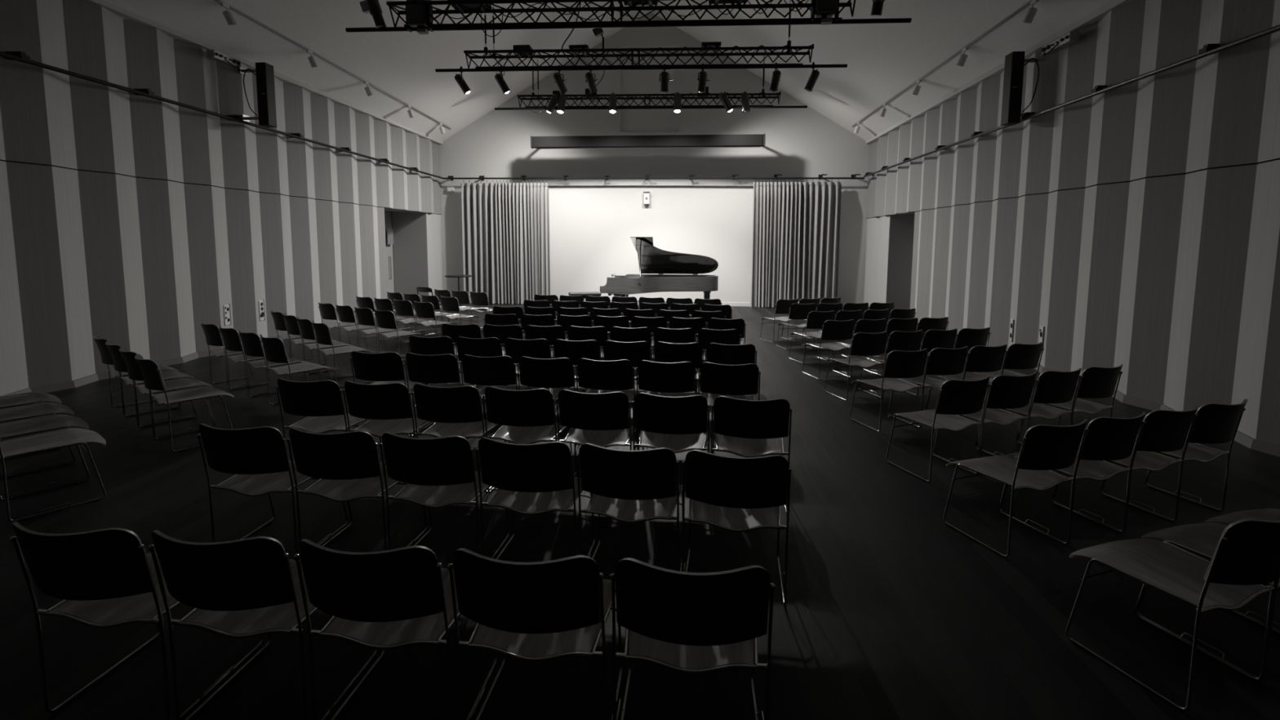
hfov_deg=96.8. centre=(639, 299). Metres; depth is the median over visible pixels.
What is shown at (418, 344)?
chair
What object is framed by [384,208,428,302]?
door
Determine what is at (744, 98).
spotlight
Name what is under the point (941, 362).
chair
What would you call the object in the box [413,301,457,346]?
chair
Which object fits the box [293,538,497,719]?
chair
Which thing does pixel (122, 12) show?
trim
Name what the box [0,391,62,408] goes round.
chair
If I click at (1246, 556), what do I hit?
chair
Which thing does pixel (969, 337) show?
chair
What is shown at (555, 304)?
chair
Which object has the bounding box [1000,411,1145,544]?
chair
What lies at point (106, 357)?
chair
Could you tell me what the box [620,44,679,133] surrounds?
window
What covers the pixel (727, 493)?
chair
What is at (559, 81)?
spotlight
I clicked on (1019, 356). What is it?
chair
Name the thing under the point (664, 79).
spotlight
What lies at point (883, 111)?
track light
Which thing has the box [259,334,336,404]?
chair
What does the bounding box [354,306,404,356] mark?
chair
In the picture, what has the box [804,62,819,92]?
spotlight
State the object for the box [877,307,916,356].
chair
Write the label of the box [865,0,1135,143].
trim
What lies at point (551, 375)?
chair
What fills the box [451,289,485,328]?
chair
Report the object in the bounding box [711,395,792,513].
chair
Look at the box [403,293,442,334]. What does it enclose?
chair
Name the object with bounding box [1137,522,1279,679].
chair
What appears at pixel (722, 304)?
baseboard
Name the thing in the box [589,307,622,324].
chair
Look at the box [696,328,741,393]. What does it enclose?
chair
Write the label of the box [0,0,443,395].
wall
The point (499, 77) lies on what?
spotlight
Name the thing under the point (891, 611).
floor
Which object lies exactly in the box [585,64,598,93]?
spotlight
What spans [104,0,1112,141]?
ceiling
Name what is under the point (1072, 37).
box
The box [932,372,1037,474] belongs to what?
chair
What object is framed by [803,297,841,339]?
chair
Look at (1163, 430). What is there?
chair
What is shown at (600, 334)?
chair
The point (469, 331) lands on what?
chair
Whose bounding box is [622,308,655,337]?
chair
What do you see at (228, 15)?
track light
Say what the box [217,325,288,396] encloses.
chair
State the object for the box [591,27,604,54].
lamp
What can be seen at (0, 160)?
trim
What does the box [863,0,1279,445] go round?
wall
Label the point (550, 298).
chair
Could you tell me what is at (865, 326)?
chair
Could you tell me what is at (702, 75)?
spotlight
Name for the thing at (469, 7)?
lighting truss
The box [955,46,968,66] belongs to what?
track light
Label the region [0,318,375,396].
baseboard
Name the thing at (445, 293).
chair
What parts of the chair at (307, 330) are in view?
backrest, frame, seat, frame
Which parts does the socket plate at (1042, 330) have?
plate, edge trim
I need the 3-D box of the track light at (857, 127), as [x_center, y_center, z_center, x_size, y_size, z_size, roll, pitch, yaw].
[5.507,-4.351,14.401,0.112,0.273,0.193,-3,6,-28]
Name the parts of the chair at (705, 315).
backrest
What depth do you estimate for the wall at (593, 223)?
15.87 m
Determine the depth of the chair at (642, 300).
10.16 m
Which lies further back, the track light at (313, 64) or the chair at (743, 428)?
the track light at (313, 64)
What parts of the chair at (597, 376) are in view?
frame, backrest, seat, frame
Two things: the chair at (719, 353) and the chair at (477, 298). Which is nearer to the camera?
the chair at (719, 353)
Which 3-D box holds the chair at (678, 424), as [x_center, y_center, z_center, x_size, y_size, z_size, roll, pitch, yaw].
[0.234,0.959,3.879,0.515,0.783,0.611,1,6,8]
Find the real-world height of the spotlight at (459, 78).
0.488 m
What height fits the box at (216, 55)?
0.155 m
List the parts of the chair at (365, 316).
backrest, frame, seat, frame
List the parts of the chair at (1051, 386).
frame, seat, frame, rail, backrest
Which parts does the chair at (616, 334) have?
backrest, frame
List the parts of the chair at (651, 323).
backrest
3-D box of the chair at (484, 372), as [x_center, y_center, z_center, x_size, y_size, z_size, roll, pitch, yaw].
[-1.266,0.833,5.099,0.516,0.783,0.611,1,6,8]
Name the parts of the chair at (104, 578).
backrest, frame, rail, seat, frame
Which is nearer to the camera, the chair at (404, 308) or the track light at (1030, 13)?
the track light at (1030, 13)
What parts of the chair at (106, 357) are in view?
backrest, frame, seat, frame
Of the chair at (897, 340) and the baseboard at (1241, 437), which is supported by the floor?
the chair at (897, 340)
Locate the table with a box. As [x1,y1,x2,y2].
[444,275,471,312]
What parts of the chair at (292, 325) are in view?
backrest, frame, seat, frame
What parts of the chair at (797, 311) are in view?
frame, seat, backrest, frame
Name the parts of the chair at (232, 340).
backrest, rail, frame, seat, frame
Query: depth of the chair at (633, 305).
9.27 m
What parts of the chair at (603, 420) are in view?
frame, backrest, rail, seat, frame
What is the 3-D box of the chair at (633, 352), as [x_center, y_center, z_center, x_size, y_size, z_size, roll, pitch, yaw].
[-0.099,0.765,5.852,0.515,0.783,0.611,1,6,7]
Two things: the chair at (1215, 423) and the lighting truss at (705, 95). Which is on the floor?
the chair at (1215, 423)
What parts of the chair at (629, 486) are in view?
frame, backrest, rail, seat, frame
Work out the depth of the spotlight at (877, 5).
7.15 m
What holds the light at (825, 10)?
attached to the lighting truss at (469, 7)
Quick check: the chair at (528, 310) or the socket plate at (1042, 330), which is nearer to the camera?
the socket plate at (1042, 330)
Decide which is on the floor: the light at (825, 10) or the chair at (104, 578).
the chair at (104, 578)
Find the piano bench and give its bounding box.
[568,291,601,298]
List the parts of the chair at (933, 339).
backrest, frame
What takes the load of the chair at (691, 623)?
on the floor
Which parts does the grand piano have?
leg, lid, leg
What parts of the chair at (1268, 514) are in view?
seat, frame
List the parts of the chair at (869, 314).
backrest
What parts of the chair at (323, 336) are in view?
backrest, frame, seat, frame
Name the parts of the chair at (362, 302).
backrest, frame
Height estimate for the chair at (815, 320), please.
0.783 m
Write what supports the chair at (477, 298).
on the floor
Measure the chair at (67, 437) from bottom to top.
0.783 m
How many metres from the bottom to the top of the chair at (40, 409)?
0.783 m
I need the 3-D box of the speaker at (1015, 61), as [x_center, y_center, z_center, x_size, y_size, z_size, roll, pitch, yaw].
[5.436,-2.994,8.053,0.440,0.980,0.279,1,6,4]
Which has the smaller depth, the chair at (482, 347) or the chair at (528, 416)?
the chair at (528, 416)
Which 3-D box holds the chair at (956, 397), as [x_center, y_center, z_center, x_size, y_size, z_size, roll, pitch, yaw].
[2.280,0.924,4.340,0.487,0.783,0.611,-2,6,-19]
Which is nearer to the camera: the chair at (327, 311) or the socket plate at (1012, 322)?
the socket plate at (1012, 322)
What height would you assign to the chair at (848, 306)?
0.783 m
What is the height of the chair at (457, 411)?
0.783 m
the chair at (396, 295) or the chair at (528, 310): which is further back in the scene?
the chair at (396, 295)
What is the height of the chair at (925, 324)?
0.783 m
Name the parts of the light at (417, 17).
yoke arm, yoke arm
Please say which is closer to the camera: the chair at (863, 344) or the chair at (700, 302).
the chair at (863, 344)
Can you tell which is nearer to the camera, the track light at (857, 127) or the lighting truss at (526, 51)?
the lighting truss at (526, 51)
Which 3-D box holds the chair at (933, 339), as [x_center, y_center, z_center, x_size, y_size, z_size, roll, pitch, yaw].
[3.381,0.696,6.729,0.487,0.783,0.611,-1,6,-15]
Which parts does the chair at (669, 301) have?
backrest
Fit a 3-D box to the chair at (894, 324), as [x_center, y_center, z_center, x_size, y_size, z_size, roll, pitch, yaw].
[3.405,0.602,7.698,0.487,0.783,0.611,-1,6,-13]
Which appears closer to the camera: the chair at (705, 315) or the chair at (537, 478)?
the chair at (537, 478)
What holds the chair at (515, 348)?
on the floor
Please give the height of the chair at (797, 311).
0.783 m
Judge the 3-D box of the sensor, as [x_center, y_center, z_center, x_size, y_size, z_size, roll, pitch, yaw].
[0.185,-2.845,15.858,0.170,0.350,0.135,1,6,4]
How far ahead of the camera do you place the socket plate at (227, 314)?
8.96 m
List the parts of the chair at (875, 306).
backrest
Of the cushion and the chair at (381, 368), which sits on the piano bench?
the cushion
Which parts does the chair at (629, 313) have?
backrest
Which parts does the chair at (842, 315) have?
backrest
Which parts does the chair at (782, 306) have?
frame, seat, backrest, frame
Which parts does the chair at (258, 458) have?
frame, backrest, rail, seat, frame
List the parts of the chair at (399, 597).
frame, backrest, rail, seat, frame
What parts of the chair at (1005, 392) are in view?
frame, seat, frame, rail, backrest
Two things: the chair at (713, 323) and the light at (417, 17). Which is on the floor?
the chair at (713, 323)
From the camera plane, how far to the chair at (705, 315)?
8.12 m
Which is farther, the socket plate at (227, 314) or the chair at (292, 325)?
the socket plate at (227, 314)
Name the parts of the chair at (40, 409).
frame, seat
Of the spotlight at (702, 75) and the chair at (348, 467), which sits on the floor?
the chair at (348, 467)
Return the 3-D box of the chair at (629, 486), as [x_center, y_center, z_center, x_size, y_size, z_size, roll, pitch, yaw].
[-0.023,1.048,2.951,0.515,0.783,0.611,1,6,9]
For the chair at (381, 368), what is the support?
on the floor
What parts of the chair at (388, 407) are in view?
frame, backrest, rail, seat, frame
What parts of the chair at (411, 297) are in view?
backrest, frame, frame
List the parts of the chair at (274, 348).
backrest, rail, frame, seat, frame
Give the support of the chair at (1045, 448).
on the floor
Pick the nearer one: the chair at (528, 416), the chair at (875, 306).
the chair at (528, 416)
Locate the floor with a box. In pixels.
[0,302,1279,719]
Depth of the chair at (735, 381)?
4.56 m
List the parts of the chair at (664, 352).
backrest, seat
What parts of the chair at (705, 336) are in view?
frame, backrest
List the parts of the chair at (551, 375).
frame, backrest, seat, frame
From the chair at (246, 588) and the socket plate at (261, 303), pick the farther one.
the socket plate at (261, 303)
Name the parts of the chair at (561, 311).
backrest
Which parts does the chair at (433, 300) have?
backrest, frame, seat, frame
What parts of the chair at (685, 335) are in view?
backrest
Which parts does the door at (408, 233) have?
notice plate, handle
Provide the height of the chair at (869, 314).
0.783 m
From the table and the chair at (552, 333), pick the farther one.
the table
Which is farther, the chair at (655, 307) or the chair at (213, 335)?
the chair at (655, 307)
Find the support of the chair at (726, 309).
on the floor
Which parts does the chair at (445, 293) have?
backrest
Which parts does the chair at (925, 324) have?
backrest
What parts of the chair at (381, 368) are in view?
frame, backrest, seat, frame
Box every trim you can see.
[0,160,437,277]
[84,0,443,144]
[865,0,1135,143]
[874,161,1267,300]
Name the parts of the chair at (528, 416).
frame, backrest, rail, seat, frame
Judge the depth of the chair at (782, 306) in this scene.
9.97 m
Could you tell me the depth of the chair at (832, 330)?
7.24 m
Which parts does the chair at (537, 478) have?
frame, backrest, rail, seat, frame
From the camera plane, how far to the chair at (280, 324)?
7.81 m
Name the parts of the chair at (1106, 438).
frame, seat, frame, rail, backrest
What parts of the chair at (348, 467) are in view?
frame, backrest, rail, seat, frame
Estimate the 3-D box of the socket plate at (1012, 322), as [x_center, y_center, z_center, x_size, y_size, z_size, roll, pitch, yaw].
[5.571,0.459,8.495,0.024,0.327,0.209,2,6,21]
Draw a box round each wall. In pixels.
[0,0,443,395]
[440,11,869,303]
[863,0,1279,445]
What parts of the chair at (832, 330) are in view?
frame, seat, rail, backrest, frame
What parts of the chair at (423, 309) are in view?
backrest, frame, seat, frame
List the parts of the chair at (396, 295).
backrest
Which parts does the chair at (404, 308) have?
backrest, frame, seat, frame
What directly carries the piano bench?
on the floor
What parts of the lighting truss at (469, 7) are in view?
hanger rod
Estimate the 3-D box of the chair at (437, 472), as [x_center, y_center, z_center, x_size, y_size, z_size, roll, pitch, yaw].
[-1.040,1.029,3.098,0.515,0.783,0.611,1,6,7]
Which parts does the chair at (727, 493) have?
frame, seat, rail, backrest, frame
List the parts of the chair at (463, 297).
backrest, seat, frame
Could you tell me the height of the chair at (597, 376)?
0.783 m
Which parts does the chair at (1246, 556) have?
frame, seat, frame, rail, backrest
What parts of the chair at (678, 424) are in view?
frame, rail, backrest, seat, frame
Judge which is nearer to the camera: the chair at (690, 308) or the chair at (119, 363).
the chair at (119, 363)
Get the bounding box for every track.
[0,51,443,178]
[213,0,451,129]
[442,173,864,180]
[852,0,1031,127]
[863,24,1279,177]
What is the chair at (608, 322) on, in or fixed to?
on the floor
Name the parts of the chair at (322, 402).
frame, backrest, rail, seat, frame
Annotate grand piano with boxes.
[600,236,718,299]
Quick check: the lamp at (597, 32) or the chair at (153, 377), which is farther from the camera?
the lamp at (597, 32)
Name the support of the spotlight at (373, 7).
hanging from the lighting truss at (469, 7)
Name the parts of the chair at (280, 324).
backrest, seat, frame, frame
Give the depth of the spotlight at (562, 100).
13.95 m
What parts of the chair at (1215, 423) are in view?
frame, seat, frame, rail, backrest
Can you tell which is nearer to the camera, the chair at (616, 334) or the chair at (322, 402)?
the chair at (322, 402)
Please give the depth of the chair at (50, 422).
4.12 m
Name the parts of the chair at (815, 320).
frame, seat, backrest, frame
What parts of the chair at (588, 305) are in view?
backrest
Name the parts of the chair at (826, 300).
backrest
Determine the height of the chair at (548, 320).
0.783 m
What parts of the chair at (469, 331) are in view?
backrest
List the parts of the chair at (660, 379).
frame, backrest, seat, frame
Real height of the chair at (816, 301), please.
0.783 m
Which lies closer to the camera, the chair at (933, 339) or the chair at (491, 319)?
the chair at (933, 339)
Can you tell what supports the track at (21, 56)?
attached to the wall at (136, 264)
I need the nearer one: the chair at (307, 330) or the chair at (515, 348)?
the chair at (515, 348)
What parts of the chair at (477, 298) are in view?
frame, backrest, seat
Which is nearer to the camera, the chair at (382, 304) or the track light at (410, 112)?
the chair at (382, 304)
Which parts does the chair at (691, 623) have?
frame, seat, rail, backrest, frame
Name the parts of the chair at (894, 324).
backrest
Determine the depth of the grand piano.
13.23 m
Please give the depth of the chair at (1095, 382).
4.52 m
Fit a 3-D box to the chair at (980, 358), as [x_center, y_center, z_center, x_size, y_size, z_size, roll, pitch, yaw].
[3.289,0.795,5.707,0.487,0.783,0.611,-1,6,-16]
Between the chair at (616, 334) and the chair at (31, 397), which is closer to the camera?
the chair at (31, 397)
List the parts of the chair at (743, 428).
frame, seat, rail, backrest, frame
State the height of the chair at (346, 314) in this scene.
0.783 m
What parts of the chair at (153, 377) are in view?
backrest, rail, frame, seat, frame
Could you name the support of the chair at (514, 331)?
on the floor
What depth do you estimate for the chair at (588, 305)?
9.37 m
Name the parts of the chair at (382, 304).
backrest, frame, frame, seat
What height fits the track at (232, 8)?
0.398 m
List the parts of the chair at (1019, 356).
frame, seat, backrest, frame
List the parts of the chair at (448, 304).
backrest, frame, seat, frame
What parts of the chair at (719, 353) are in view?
backrest, frame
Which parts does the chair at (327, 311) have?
backrest, frame, seat, frame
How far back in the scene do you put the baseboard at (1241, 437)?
5.76 m
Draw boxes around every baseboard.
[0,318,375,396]
[558,300,844,306]
[867,308,1279,457]
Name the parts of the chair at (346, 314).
backrest, frame, seat, frame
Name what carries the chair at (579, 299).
on the floor
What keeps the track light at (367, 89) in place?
attached to the track at (232, 8)
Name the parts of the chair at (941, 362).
frame, seat, backrest, frame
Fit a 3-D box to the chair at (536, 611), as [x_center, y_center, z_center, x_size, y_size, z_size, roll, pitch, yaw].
[-0.333,1.137,2.026,0.515,0.783,0.611,1,6,6]
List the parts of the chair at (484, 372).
frame, backrest, seat, frame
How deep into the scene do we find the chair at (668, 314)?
8.21 m
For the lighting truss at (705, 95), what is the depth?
13.99 m
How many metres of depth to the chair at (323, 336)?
6.80 m
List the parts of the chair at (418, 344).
frame, backrest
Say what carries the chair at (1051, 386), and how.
on the floor
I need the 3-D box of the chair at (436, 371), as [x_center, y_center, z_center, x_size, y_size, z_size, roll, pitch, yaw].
[-1.772,0.824,5.167,0.516,0.783,0.611,1,6,8]
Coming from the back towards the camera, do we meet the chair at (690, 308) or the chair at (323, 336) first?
the chair at (690, 308)
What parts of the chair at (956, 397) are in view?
frame, seat, rail, frame, backrest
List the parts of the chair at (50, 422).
frame, seat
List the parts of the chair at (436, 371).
frame, backrest, seat, frame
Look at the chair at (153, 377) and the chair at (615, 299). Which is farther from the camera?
the chair at (615, 299)
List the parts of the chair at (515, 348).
backrest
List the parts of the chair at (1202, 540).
seat, frame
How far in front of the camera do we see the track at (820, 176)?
15.66 m
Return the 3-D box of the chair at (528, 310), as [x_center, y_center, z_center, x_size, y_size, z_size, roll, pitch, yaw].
[-1.473,0.470,8.813,0.515,0.783,0.611,1,6,7]
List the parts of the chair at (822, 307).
backrest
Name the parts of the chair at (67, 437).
frame, seat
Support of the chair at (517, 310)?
on the floor
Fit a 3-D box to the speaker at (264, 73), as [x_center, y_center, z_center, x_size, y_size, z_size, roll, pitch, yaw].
[-6.180,-3.304,9.176,0.440,0.980,0.279,1,6,4]
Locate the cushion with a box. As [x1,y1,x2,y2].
[568,291,601,296]
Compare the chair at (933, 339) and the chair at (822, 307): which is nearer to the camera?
the chair at (933, 339)
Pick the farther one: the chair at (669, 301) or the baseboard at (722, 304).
the baseboard at (722, 304)
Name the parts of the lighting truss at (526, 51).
hanger rod, hanger rod, hanger rod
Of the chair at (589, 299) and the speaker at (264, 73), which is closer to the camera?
the speaker at (264, 73)
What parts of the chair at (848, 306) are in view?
backrest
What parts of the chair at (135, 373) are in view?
backrest, rail, frame, seat, frame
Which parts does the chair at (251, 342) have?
backrest, rail, frame, seat, frame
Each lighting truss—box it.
[345,0,911,36]
[435,2,847,99]
[494,56,807,112]
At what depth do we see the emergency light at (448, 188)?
16.25 m
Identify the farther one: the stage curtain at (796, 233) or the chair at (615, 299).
the stage curtain at (796, 233)
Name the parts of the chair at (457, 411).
frame, backrest, rail, seat, frame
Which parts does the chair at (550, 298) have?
backrest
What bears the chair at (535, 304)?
on the floor
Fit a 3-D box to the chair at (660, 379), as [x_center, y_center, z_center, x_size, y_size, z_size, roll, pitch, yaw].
[0.250,0.860,4.897,0.515,0.783,0.611,1,6,8]
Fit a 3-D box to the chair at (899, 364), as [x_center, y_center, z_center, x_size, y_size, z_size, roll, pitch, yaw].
[2.395,0.816,5.446,0.487,0.783,0.611,-1,6,-16]
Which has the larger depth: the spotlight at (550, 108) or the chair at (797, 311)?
the spotlight at (550, 108)
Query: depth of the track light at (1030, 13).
7.20 m
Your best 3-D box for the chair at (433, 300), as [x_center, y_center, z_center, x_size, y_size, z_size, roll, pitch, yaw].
[-3.729,0.281,10.645,0.515,0.783,0.611,4,7,33]
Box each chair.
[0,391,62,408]
[0,402,74,477]
[0,413,88,497]
[0,427,106,521]
[8,521,263,719]
[93,335,179,415]
[105,340,195,426]
[119,346,213,438]
[134,354,234,452]
[147,529,377,719]
[196,423,347,554]
[200,321,268,389]
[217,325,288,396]
[237,329,308,404]
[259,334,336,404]
[270,310,325,364]
[275,377,384,464]
[282,313,339,373]
[285,427,427,550]
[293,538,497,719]
[296,316,355,380]
[311,320,373,387]
[318,302,366,348]
[335,304,385,353]
[342,380,431,465]
[349,351,430,435]
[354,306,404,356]
[355,296,396,340]
[373,297,417,343]
[373,308,426,364]
[378,431,509,558]
[386,291,423,332]
[392,299,436,343]
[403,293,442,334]
[404,352,479,435]
[407,335,462,406]
[411,383,506,493]
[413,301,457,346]
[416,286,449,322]
[421,294,459,335]
[434,288,469,325]
[440,296,479,324]
[440,323,481,383]
[447,547,622,719]
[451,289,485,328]
[454,336,517,387]
[459,354,532,439]
[469,291,493,328]
[475,437,595,559]
[481,324,524,386]
[482,386,572,493]
[483,313,525,338]
[492,306,524,323]
[502,337,562,409]
[516,355,585,444]
[519,314,555,333]
[522,299,551,311]
[523,324,568,388]
[524,306,556,325]
[533,294,558,317]
[551,300,579,315]
[551,338,601,412]
[555,306,588,324]
[555,315,592,340]
[555,389,639,476]
[559,294,584,305]
[565,325,608,388]
[575,358,641,447]
[575,443,685,571]
[579,301,608,326]
[584,295,610,306]
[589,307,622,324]
[592,315,630,335]
[601,340,652,379]
[608,302,638,315]
[608,326,653,361]
[609,557,775,719]
[611,296,637,303]
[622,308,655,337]
[630,315,667,346]
[631,392,710,453]
[635,360,697,448]
[638,297,665,309]
[639,302,669,328]
[652,327,696,392]
[653,341,703,393]
[656,309,690,327]
[665,297,695,337]
[668,316,706,342]
[669,303,700,315]
[681,449,791,607]
[690,310,725,338]
[693,297,721,339]
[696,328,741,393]
[697,362,760,406]
[700,304,732,319]
[704,342,757,399]
[706,317,746,344]
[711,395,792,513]
[760,298,799,342]
[776,302,817,350]
[782,297,820,339]
[788,310,835,364]
[801,319,856,379]
[802,302,843,348]
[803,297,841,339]
[815,309,863,357]
[824,331,888,400]
[827,302,869,341]
[833,318,888,376]
[841,308,890,356]
[849,348,928,431]
[853,302,894,328]
[858,329,924,398]
[862,317,919,375]
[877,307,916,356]
[885,376,991,481]
[888,346,969,427]
[906,328,958,395]
[917,316,949,368]
[926,343,1008,409]
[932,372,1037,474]
[939,327,991,389]
[942,418,1088,557]
[973,342,1044,379]
[976,368,1081,455]
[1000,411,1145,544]
[1017,364,1123,443]
[1053,404,1199,532]
[1065,519,1279,711]
[1102,399,1248,520]
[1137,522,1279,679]
[1204,508,1279,631]
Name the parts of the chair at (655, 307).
backrest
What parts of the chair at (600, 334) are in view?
backrest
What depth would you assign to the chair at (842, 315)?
8.29 m
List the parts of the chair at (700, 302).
backrest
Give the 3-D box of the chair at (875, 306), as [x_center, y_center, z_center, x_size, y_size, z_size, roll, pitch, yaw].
[4.009,0.406,9.741,0.487,0.783,0.611,-1,6,-9]
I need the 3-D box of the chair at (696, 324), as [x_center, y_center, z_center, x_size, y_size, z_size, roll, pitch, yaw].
[0.651,0.592,7.661,0.515,0.783,0.611,1,6,7]
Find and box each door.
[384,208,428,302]
[885,213,915,309]
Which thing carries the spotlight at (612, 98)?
hanging from the lighting truss at (705, 95)
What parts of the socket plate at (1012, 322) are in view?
plate, edge trim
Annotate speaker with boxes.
[238,62,276,127]
[1000,51,1039,125]
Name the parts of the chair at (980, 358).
frame, seat, backrest, frame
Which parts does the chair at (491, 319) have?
backrest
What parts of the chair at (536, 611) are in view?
frame, backrest, rail, seat, frame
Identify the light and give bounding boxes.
[220,1,236,25]
[306,48,318,67]
[364,80,373,96]
[405,0,433,34]
[407,105,414,117]
[439,122,445,133]
[446,186,453,191]
[810,0,839,25]
[853,121,860,133]
[879,102,886,116]
[911,79,921,95]
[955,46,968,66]
[1022,0,1039,23]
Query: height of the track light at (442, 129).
0.273 m
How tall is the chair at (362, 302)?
0.783 m
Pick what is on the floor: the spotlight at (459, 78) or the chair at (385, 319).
the chair at (385, 319)
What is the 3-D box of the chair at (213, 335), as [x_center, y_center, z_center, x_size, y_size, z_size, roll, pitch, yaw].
[-4.917,0.640,6.899,0.515,0.783,0.611,4,7,35]
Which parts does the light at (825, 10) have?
yoke arm, yoke arm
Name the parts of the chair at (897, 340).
frame, seat, backrest, frame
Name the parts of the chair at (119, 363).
backrest, rail, frame, seat, frame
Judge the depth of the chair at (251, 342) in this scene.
6.04 m
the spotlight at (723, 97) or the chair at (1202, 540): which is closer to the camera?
the chair at (1202, 540)
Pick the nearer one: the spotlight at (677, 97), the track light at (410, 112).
the track light at (410, 112)
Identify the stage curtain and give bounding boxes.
[460,179,550,304]
[750,178,841,307]
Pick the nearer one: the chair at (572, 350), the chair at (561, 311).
the chair at (572, 350)
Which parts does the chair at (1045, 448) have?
frame, seat, frame, rail, backrest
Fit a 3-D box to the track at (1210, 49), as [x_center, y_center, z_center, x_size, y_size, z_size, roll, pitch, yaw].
[5.351,-2.327,5.439,0.235,0.212,19.650,1,6,4]
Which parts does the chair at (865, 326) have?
frame, seat, backrest, frame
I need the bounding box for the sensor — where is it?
[643,191,649,204]
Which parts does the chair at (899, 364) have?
frame, seat, rail, backrest, frame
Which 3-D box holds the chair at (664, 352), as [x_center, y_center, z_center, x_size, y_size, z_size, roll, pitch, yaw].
[0.406,0.773,5.791,0.515,0.783,0.611,1,6,7]
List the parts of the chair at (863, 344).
frame, seat, rail, backrest, frame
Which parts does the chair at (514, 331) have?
backrest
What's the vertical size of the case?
0.322 m
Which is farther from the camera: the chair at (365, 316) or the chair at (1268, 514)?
the chair at (365, 316)
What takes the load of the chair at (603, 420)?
on the floor
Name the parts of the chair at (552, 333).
backrest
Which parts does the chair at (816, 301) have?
backrest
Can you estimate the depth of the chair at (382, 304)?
9.75 m
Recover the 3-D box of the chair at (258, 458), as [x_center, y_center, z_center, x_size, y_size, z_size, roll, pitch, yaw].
[-2.060,1.012,3.224,0.515,0.783,0.611,1,6,6]
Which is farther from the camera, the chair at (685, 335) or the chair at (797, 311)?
the chair at (797, 311)
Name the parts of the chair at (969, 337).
backrest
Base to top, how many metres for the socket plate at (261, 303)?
0.340 m
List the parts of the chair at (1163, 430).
frame, seat, frame, rail, backrest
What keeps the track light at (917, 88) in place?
attached to the track at (1027, 4)
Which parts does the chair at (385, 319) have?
backrest, frame, seat, frame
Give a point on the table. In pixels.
(446, 276)
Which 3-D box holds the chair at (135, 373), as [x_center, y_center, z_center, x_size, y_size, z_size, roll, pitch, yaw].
[-4.339,0.806,5.225,0.515,0.783,0.611,4,7,37]
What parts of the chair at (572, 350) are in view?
seat, backrest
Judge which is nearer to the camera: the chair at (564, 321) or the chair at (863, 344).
the chair at (863, 344)
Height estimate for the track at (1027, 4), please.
0.035 m
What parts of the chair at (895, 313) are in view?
backrest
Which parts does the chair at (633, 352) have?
backrest, seat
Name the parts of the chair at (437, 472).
frame, backrest, rail, seat, frame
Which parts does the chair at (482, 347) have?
frame, backrest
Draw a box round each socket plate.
[223,303,231,325]
[258,299,265,320]
[1009,319,1014,342]
[1039,325,1044,350]
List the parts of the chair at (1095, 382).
frame, seat, frame, rail, backrest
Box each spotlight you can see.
[359,0,386,28]
[454,66,471,94]
[494,66,511,93]
[545,93,559,113]
[553,65,567,93]
[556,93,566,113]
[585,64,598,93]
[607,92,617,113]
[659,63,672,93]
[671,92,681,113]
[697,63,710,93]
[719,91,733,112]
[739,91,750,112]
[768,62,781,92]
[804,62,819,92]
[870,0,885,16]
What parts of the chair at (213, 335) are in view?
backrest, seat, frame, frame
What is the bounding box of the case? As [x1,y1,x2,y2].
[530,133,765,149]
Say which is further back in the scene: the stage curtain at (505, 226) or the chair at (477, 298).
the stage curtain at (505, 226)
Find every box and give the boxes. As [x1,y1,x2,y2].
[206,49,240,68]
[1041,31,1079,55]
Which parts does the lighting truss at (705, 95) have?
hanger rod, hanger rod, hanger rod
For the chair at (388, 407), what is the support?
on the floor
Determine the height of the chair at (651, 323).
0.783 m
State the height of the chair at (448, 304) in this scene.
0.783 m
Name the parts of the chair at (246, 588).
frame, backrest, rail, seat, frame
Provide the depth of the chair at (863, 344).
6.24 m
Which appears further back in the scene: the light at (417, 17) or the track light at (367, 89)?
the track light at (367, 89)
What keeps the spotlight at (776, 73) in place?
hanging from the lighting truss at (526, 51)
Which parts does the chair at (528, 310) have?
backrest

